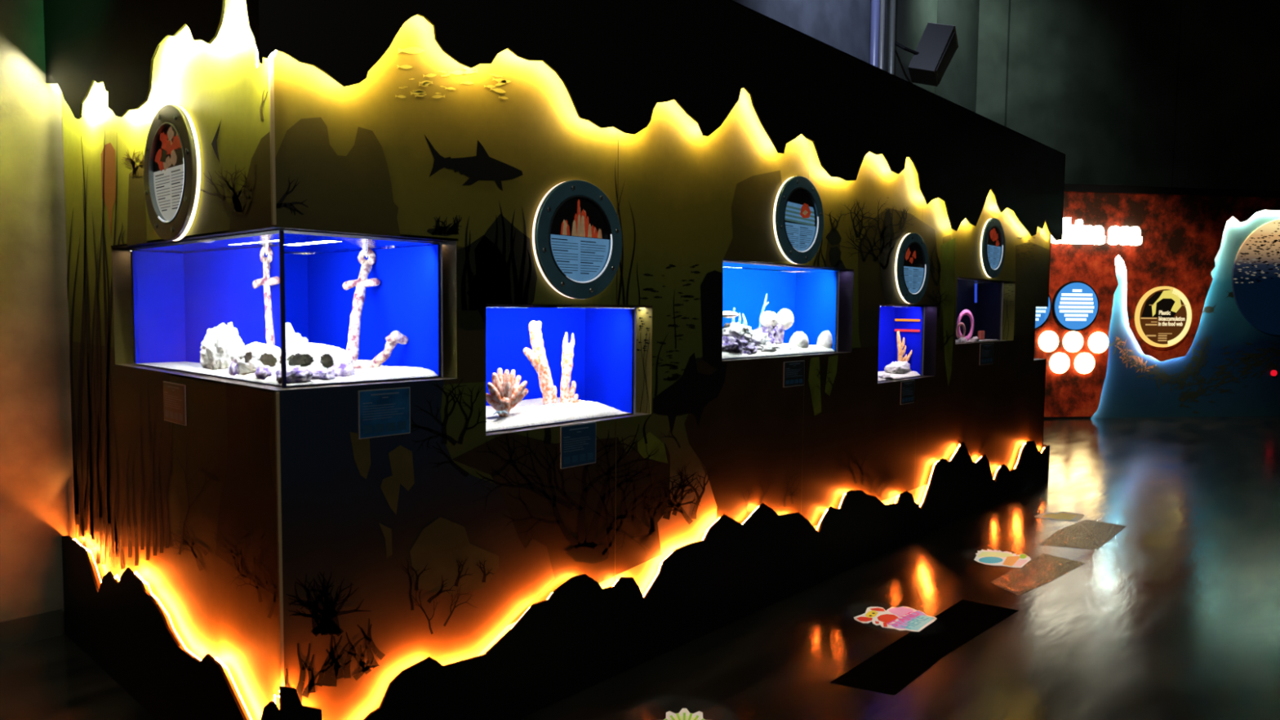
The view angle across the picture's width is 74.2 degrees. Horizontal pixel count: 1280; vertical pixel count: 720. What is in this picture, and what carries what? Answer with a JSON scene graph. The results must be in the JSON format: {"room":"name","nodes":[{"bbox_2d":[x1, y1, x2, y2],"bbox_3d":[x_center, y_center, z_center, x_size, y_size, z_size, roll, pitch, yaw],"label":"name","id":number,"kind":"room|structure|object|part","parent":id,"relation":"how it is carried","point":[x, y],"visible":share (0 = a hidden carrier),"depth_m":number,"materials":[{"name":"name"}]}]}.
{"room":"animal exhibit","nodes":[
{"label":"animal exhibit","id":0,"kind":"room"},
{"bbox_2d":[0,0,75,633],"bbox_3d":[-4.701,-1.849,1.636,0.150,6.500,6.000,4,5,42],"label":"wall","id":1,"kind":"structure","parent":0,"point":[37,491],"depth_m":3.81,"materials":[{"name":"yellow paint"}]},
{"bbox_2d":[0,608,62,649],"bbox_3d":[-4.694,1.339,1.755,0.012,0.122,5.930,4,5,42],"label":"baseboard","id":2,"kind":"structure","parent":1,"relation":"attached to","point":[47,624],"depth_m":3.85,"materials":[{"name":"grey rubber"}]},
{"bbox_2d":[61,0,978,520],"bbox_3d":[0.873,-2.445,7.971,0.150,7.000,11.908,4,5,42],"label":"wall","id":3,"kind":"structure","parent":0,"point":[844,25],"depth_m":10.27,"materials":[{"name":"grey paint"}]},
{"bbox_2d":[894,22,958,86],"bbox_3d":[3.502,-3.664,10.130,0.800,0.753,0.509,-2,4,-35],"label":"loudspeaker","id":4,"kind":"object","parent":3,"relation":"attached to","point":[938,44],"visible":0.97,"depth_m":10.04,"materials":[{"name":"grey plastic"}]},
{"bbox_3d":[3.663,-3.919,10.201,0.330,0.006,0.400,23,-8,31],"label":"plate","id":5,"kind":"part","parent":4,"relation":"part of","materials":[{"name":"grey plastic"}]},
{"bbox_2d":[935,31,957,84],"bbox_3d":[3.655,-3.598,10.081,0.011,0.540,0.260,22,-8,31],"label":"grille","id":6,"kind":"object","parent":4,"relation":"attached to","point":[941,65],"depth_m":10.05,"materials":[{"name":"black"}]},
{"bbox_2d":[0,415,1279,719],"bbox_3d":[3.631,1.151,7.745,16.000,0.100,26.000,4,5,42],"label":"floor","id":7,"kind":"structure","parent":0,"point":[1176,616],"depth_m":4.15,"materials":[{"name":"concrete"}]},
{"bbox_2d":[43,0,1065,719],"bbox_3d":[0.596,-0.298,5.840,2.185,2.977,7.332,4,5,42],"label":"wall","id":8,"kind":"structure","parent":7,"relation":"on","point":[256,557],"depth_m":3.35,"materials":[{"name":"painted panel"},{"name":"printed mural graphics"}]},
{"bbox_3d":[-1.860,-1.259,3.067,2.185,0.758,0.008,4,5,42],"label":"cutout panel","id":9,"kind":"part","parent":8,"relation":"part of","materials":[{"name":"black"}]},
{"bbox_3d":[-1.881,1.078,3.213,2.185,0.513,0.008,4,5,42],"label":"cutout panel","id":10,"kind":"part","parent":8,"relation":"part of","materials":[{"name":"black wood"}]},
{"bbox_3d":[-1.856,-0.150,3.195,2.127,2.967,0.003,4,5,42],"label":"mural panel","id":11,"kind":"part","parent":8,"relation":"part of","materials":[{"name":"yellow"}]},
{"bbox_2d":[143,104,200,240],"bbox_3d":[-1.631,-0.647,2.932,0.465,0.465,0.034,4,5,42],"label":"sign","id":12,"kind":"object","parent":8,"relation":"attached to","point":[171,167],"visible":1,"depth_m":2.91,"materials":[{"name":"black plastic"}]},
{"bbox_2d":[163,381,186,426],"bbox_3d":[-1.675,0.155,3.043,0.207,0.144,0.006,4,5,42],"label":"plate","id":13,"kind":"object","parent":8,"relation":"attached to","point":[174,394],"visible":1,"depth_m":3.03,"materials":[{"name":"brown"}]},
{"bbox_3d":[-1.069,-0.093,2.481,0.010,2.957,0.010,4,5,42],"label":"corner trim","id":14,"kind":"part","parent":8,"relation":"part of","materials":[{"name":"beige"}]},
{"bbox_2d":[126,228,443,387],"bbox_3d":[-1.385,-0.198,3.197,1.372,0.475,0.573,4,5,42],"label":"aquarium","id":15,"kind":"object","parent":8,"relation":"attached to","point":[282,308],"visible":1,"depth_m":2.78,"materials":[{"name":"blue glass"}]},
{"bbox_2d":[126,228,443,248],"bbox_3d":[-1.383,-0.433,3.182,1.372,0.003,0.573,4,5,42],"label":"hood","id":16,"kind":"object","parent":15,"relation":"attached to","point":[273,233],"depth_m":2.78,"materials":[{"name":"black"}]},
{"bbox_2d":[357,386,410,439],"bbox_3d":[-0.832,0.171,2.756,0.006,0.155,0.187,4,5,42],"label":"plate","id":17,"kind":"object","parent":8,"relation":"attached to","point":[382,412],"visible":1,"depth_m":2.75,"materials":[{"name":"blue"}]},
{"bbox_2d":[485,303,636,432],"bbox_3d":[-0.496,0.006,3.533,0.490,0.474,0.891,4,5,42],"label":"aquarium","id":18,"kind":"object","parent":8,"relation":"in","point":[544,366],"visible":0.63,"depth_m":3.37,"materials":[{"name":"blue glass"}]},
{"bbox_2d":[485,303,636,306],"bbox_3d":[-0.494,-0.229,3.518,0.490,0.003,0.891,4,5,42],"label":"hood","id":19,"kind":"object","parent":18,"relation":"attached to","point":[486,304],"depth_m":3.36,"materials":[{"name":"black"}]},
{"bbox_2d":[532,179,622,298],"bbox_3d":[-0.236,-0.473,3.334,0.034,0.465,0.465,4,5,42],"label":"sign","id":20,"kind":"object","parent":8,"relation":"attached to","point":[577,235],"visible":1,"depth_m":3.32,"materials":[{"name":"black plastic"}]},
{"bbox_2d":[560,422,595,469],"bbox_3d":[-0.248,0.343,3.411,0.006,0.169,0.194,4,5,42],"label":"plate","id":21,"kind":"object","parent":8,"relation":"attached to","point":[577,442],"visible":1,"depth_m":3.40,"materials":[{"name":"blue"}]},
{"bbox_3d":[1.351,0.956,5.141,0.008,0.574,7.200,4,5,42],"label":"cutout panel","id":22,"kind":"part","parent":8,"relation":"part of","materials":[{"name":"black wood"}]},
{"bbox_3d":[1.413,-1.297,5.046,0.008,0.869,7.324,4,5,42],"label":"cutout panel","id":23,"kind":"part","parent":8,"relation":"part of","materials":[{"name":"black"}]},
{"bbox_2d":[721,259,839,359],"bbox_3d":[0.548,-0.280,4.717,0.563,0.489,1.238,4,5,42],"label":"aquarium","id":24,"kind":"object","parent":8,"relation":"in","point":[769,309],"visible":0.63,"depth_m":4.53,"materials":[{"name":"blue glass"}]},
{"bbox_2d":[723,259,839,270],"bbox_3d":[0.551,-0.522,4.702,0.563,0.003,1.238,4,5,42],"label":"hood","id":25,"kind":"object","parent":24,"relation":"attached to","point":[731,263],"depth_m":4.47,"materials":[{"name":"black"}]},
{"bbox_2d":[782,360,804,387],"bbox_3d":[0.835,0.074,4.584,0.006,0.136,0.204,4,5,42],"label":"plate","id":26,"kind":"object","parent":8,"relation":"attached to","point":[793,371],"visible":1,"depth_m":4.58,"materials":[{"name":"grey plastic"}]},
{"bbox_2d":[773,175,823,264],"bbox_3d":[0.854,-0.746,4.515,0.034,0.465,0.465,4,5,42],"label":"sign","id":27,"kind":"object","parent":8,"relation":"attached to","point":[797,212],"visible":1,"depth_m":4.50,"materials":[{"name":"black plastic"}]},
{"bbox_2d":[877,304,924,382],"bbox_3d":[1.530,-0.129,5.749,0.484,0.496,0.803,4,5,42],"label":"aquarium","id":28,"kind":"object","parent":8,"relation":"in","point":[901,333],"visible":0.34,"depth_m":5.64,"materials":[{"name":"blue glass"}]},
{"bbox_2d":[880,304,916,305],"bbox_3d":[1.532,-0.376,5.734,0.484,0.003,0.803,4,5,42],"label":"hood","id":29,"kind":"object","parent":28,"relation":"attached to","point":[880,304],"depth_m":5.59,"materials":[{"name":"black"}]},
{"bbox_2d":[900,380,915,404],"bbox_3d":[1.785,0.215,5.639,0.006,0.152,0.202,4,5,42],"label":"plate","id":30,"kind":"object","parent":8,"relation":"attached to","point":[907,388],"visible":1,"depth_m":5.63,"materials":[{"name":"grey plastic"}]},
{"bbox_2d":[894,232,928,303],"bbox_3d":[1.797,-0.602,5.563,0.034,0.465,0.465,4,5,42],"label":"sign","id":31,"kind":"object","parent":8,"relation":"attached to","point":[912,258],"visible":1,"depth_m":5.55,"materials":[{"name":"black plastic"}]},
{"bbox_2d":[955,277,1004,342],"bbox_3d":[2.419,-0.397,6.769,0.567,0.487,1.101,4,5,42],"label":"aquarium","id":32,"kind":"object","parent":8,"relation":"in","point":[980,302],"visible":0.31,"depth_m":6.63,"materials":[{"name":"black glass"}]},
{"bbox_2d":[957,277,1002,281],"bbox_3d":[2.421,-0.639,6.754,0.567,0.003,1.101,4,5,42],"label":"hood","id":33,"kind":"object","parent":32,"relation":"attached to","point":[959,279],"depth_m":6.55,"materials":[{"name":"black"}]},
{"bbox_2d":[979,342,994,364],"bbox_3d":[2.733,-0.049,6.663,0.006,0.166,0.285,4,5,42],"label":"plate","id":34,"kind":"object","parent":8,"relation":"attached to","point":[986,350],"visible":1,"depth_m":6.65,"materials":[{"name":"grey"}]},
{"bbox_2d":[980,217,1005,278],"bbox_3d":[2.762,-0.874,6.606,0.034,0.465,0.465,4,5,42],"label":"sign","id":35,"kind":"object","parent":8,"relation":"attached to","point":[993,246],"visible":1,"depth_m":6.59,"materials":[{"name":"black plastic"}]},
{"bbox_2d":[663,708,704,719],"bbox_3d":[0.163,1.360,3.082,0.240,0.002,0.382,1,4,10],"label":"floor sticker","id":36,"kind":"object","parent":7,"relation":"on","point":[684,714],"visible":1,"depth_m":3.21,"materials":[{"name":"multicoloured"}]},
{"bbox_2d":[869,0,879,67],"bbox_3d":[2.641,-2.532,9.620,0.099,7.000,0.099,4,5,42],"label":"pipe","id":37,"kind":"object","parent":7,"relation":"on","point":[875,4],"visible":0.02,"depth_m":9.51,"materials":[{"name":"grey metal"}]},
{"bbox_2d":[878,0,884,70],"bbox_3d":[2.756,-2.539,9.746,0.056,7.000,0.056,4,5,42],"label":"pipe","id":38,"kind":"object","parent":7,"relation":"on","point":[882,26],"visible":0.02,"depth_m":9.65,"materials":[{"name":"grey metal"}]},
{"bbox_2d":[888,0,896,75],"bbox_3d":[2.926,-2.549,9.933,0.069,7.000,0.069,4,5,42],"label":"pipe","id":39,"kind":"object","parent":7,"relation":"on","point":[892,2],"visible":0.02,"depth_m":9.83,"materials":[{"name":"grey metal"}]},
{"bbox_2d":[853,606,937,631],"bbox_3d":[1.288,1.296,4.261,0.336,0.003,0.369,4,5,42],"label":"floor sticker","id":40,"kind":"object","parent":7,"relation":"on","point":[902,618],"visible":1,"depth_m":4.24,"materials":[{"name":"multicoloured"}]},
{"bbox_2d":[831,599,1017,695],"bbox_3d":[1.374,1.318,3.943,0.283,0.001,1.426,4,5,42],"label":"mat","id":41,"kind":"object","parent":7,"relation":"on","point":[892,668],"depth_m":3.87,"materials":[{"name":"black rubber"}]},
{"bbox_2d":[973,549,1031,567],"bbox_3d":[2.266,1.241,5.293,0.318,0.002,0.375,3,4,30],"label":"floor sticker","id":42,"kind":"object","parent":7,"relation":"on","point":[988,557],"visible":1,"depth_m":5.28,"materials":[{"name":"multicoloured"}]},
{"bbox_3d":[2.417,1.238,5.333,0.047,0.001,0.108,4,5,42],"label":"green knob","id":43,"kind":"part","parent":42,"relation":"part of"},
{"bbox_2d":[991,553,1084,595],"bbox_3d":[2.329,1.261,4.997,0.930,0.001,0.253,-3,5,-43],"label":"mat","id":44,"kind":"object","parent":7,"relation":"on","point":[1044,568],"depth_m":4.99,"materials":[{"name":"black"}]},
{"bbox_2d":[1034,511,1084,521],"bbox_3d":[3.185,1.180,6.401,0.278,0.002,0.350,4,5,42],"label":"floor sticker","id":45,"kind":"object","parent":7,"relation":"on","point":[1060,516],"visible":1,"depth_m":6.38,"materials":[{"name":"white"}]},
{"bbox_2d":[1039,519,1125,549],"bbox_3d":[3.082,1.213,5.868,0.339,0.001,0.973,4,5,42],"label":"mat","id":46,"kind":"object","parent":7,"relation":"on","point":[1085,534],"depth_m":5.85,"materials":[{"name":"black carpet"}]},
{"bbox_2d":[1034,183,1279,419],"bbox_3d":[7.620,-0.832,12.476,5.851,3.341,0.420,0,4,-8],"label":"wall","id":47,"kind":"structure","parent":7,"relation":"on","point":[1193,237],"depth_m":12.31,"materials":[{"name":"red"}]},
{"bbox_2d":[1035,294,1051,329],"bbox_3d":[5.487,-0.761,11.953,0.703,0.703,0.043,0,4,-8],"label":"sign","id":48,"kind":"object","parent":47,"relation":"attached to","point":[1042,313],"visible":0.23,"depth_m":11.97,"materials":[{"name":"blue plastic"}]},
{"bbox_2d":[1038,330,1058,351],"bbox_3d":[5.812,-0.266,12.034,0.299,0.299,0.039,0,4,-8],"label":"disc","id":49,"kind":"object","parent":47,"relation":"attached to","point":[1048,340],"visible":1,"depth_m":12.01,"materials":[{"name":"white plastic"}]},
{"bbox_2d":[1048,352,1070,373],"bbox_3d":[5.991,0.043,12.080,0.301,0.301,0.039,0,4,-8],"label":"disc","id":50,"kind":"object","parent":47,"relation":"attached to","point":[1059,362],"visible":1,"depth_m":12.06,"materials":[{"name":"white plastic"}]},
{"bbox_3d":[5.627,0.833,12.092,1.796,0.030,0.012,0,4,-8],"label":"skirting","id":51,"kind":"part","parent":47,"relation":"part of","materials":[{"name":"black"}]},
{"bbox_2d":[1062,331,1083,352],"bbox_3d":[6.189,-0.261,12.090,0.302,0.302,0.039,0,4,-8],"label":"disc","id":52,"kind":"object","parent":47,"relation":"attached to","point":[1073,341],"visible":1,"depth_m":12.07,"materials":[{"name":"white plastic"}]},
{"bbox_2d":[1051,280,1098,331],"bbox_3d":[6.213,-0.768,12.059,0.715,0.715,0.043,0,4,-8],"label":"sign","id":53,"kind":"object","parent":47,"relation":"attached to","point":[1075,304],"visible":1,"depth_m":12.04,"materials":[{"name":"blue"}]},
{"bbox_2d":[1074,352,1094,373],"bbox_3d":[6.377,0.045,12.137,0.304,0.304,0.039,0,4,-8],"label":"disc","id":54,"kind":"object","parent":47,"relation":"attached to","point":[1084,362],"visible":1,"depth_m":12.12,"materials":[{"name":"white plastic"}]},
{"bbox_2d":[1050,217,1142,245],"bbox_3d":[6.445,-1.826,11.992,1.462,0.373,0.060,0,4,-8],"label":"lit sign","id":55,"kind":"object","parent":47,"relation":"attached to","point":[1078,233],"visible":0.91,"depth_m":11.97,"materials":[{"name":"white plastic"}]},
{"bbox_2d":[1088,332,1108,353],"bbox_3d":[6.582,-0.251,12.148,0.305,0.305,0.039,0,4,-8],"label":"disc","id":56,"kind":"object","parent":47,"relation":"attached to","point":[1098,342],"visible":1,"depth_m":12.13,"materials":[{"name":"white plastic"}]},
{"bbox_2d":[1134,286,1191,346],"bbox_3d":[7.594,-0.626,12.262,0.884,0.884,0.060,0,4,-8],"label":"sign","id":57,"kind":"object","parent":47,"relation":"attached to","point":[1163,314],"visible":1,"depth_m":12.24,"materials":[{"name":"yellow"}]},
{"bbox_2d":[1231,219,1279,335],"bbox_3d":[9.585,-1.232,12.591,1.734,1.725,0.031,0,4,-8],"label":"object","id":58,"kind":"object","parent":47,"relation":"attached to","point":[1255,272],"visible":1,"depth_m":12.52,"materials":[{"name":"black"}]},
{"bbox_2d":[1270,369,1277,376],"bbox_3d":[9.498,0.196,12.669,0.090,0.090,0.027,0,4,-8],"label":"lamp","id":59,"kind":"object","parent":47,"relation":"attached to","point":[1273,372],"visible":1,"depth_m":12.66,"materials":[{"name":"red"}]},
{"bbox_2d":[974,0,1279,191],"bbox_3d":[8.671,-2.678,12.837,7.849,7.000,0.200,0,4,-8],"label":"wall","id":60,"kind":"structure","parent":0,"point":[1153,93],"depth_m":12.47,"materials":[{"name":"black paint"}]}
]}

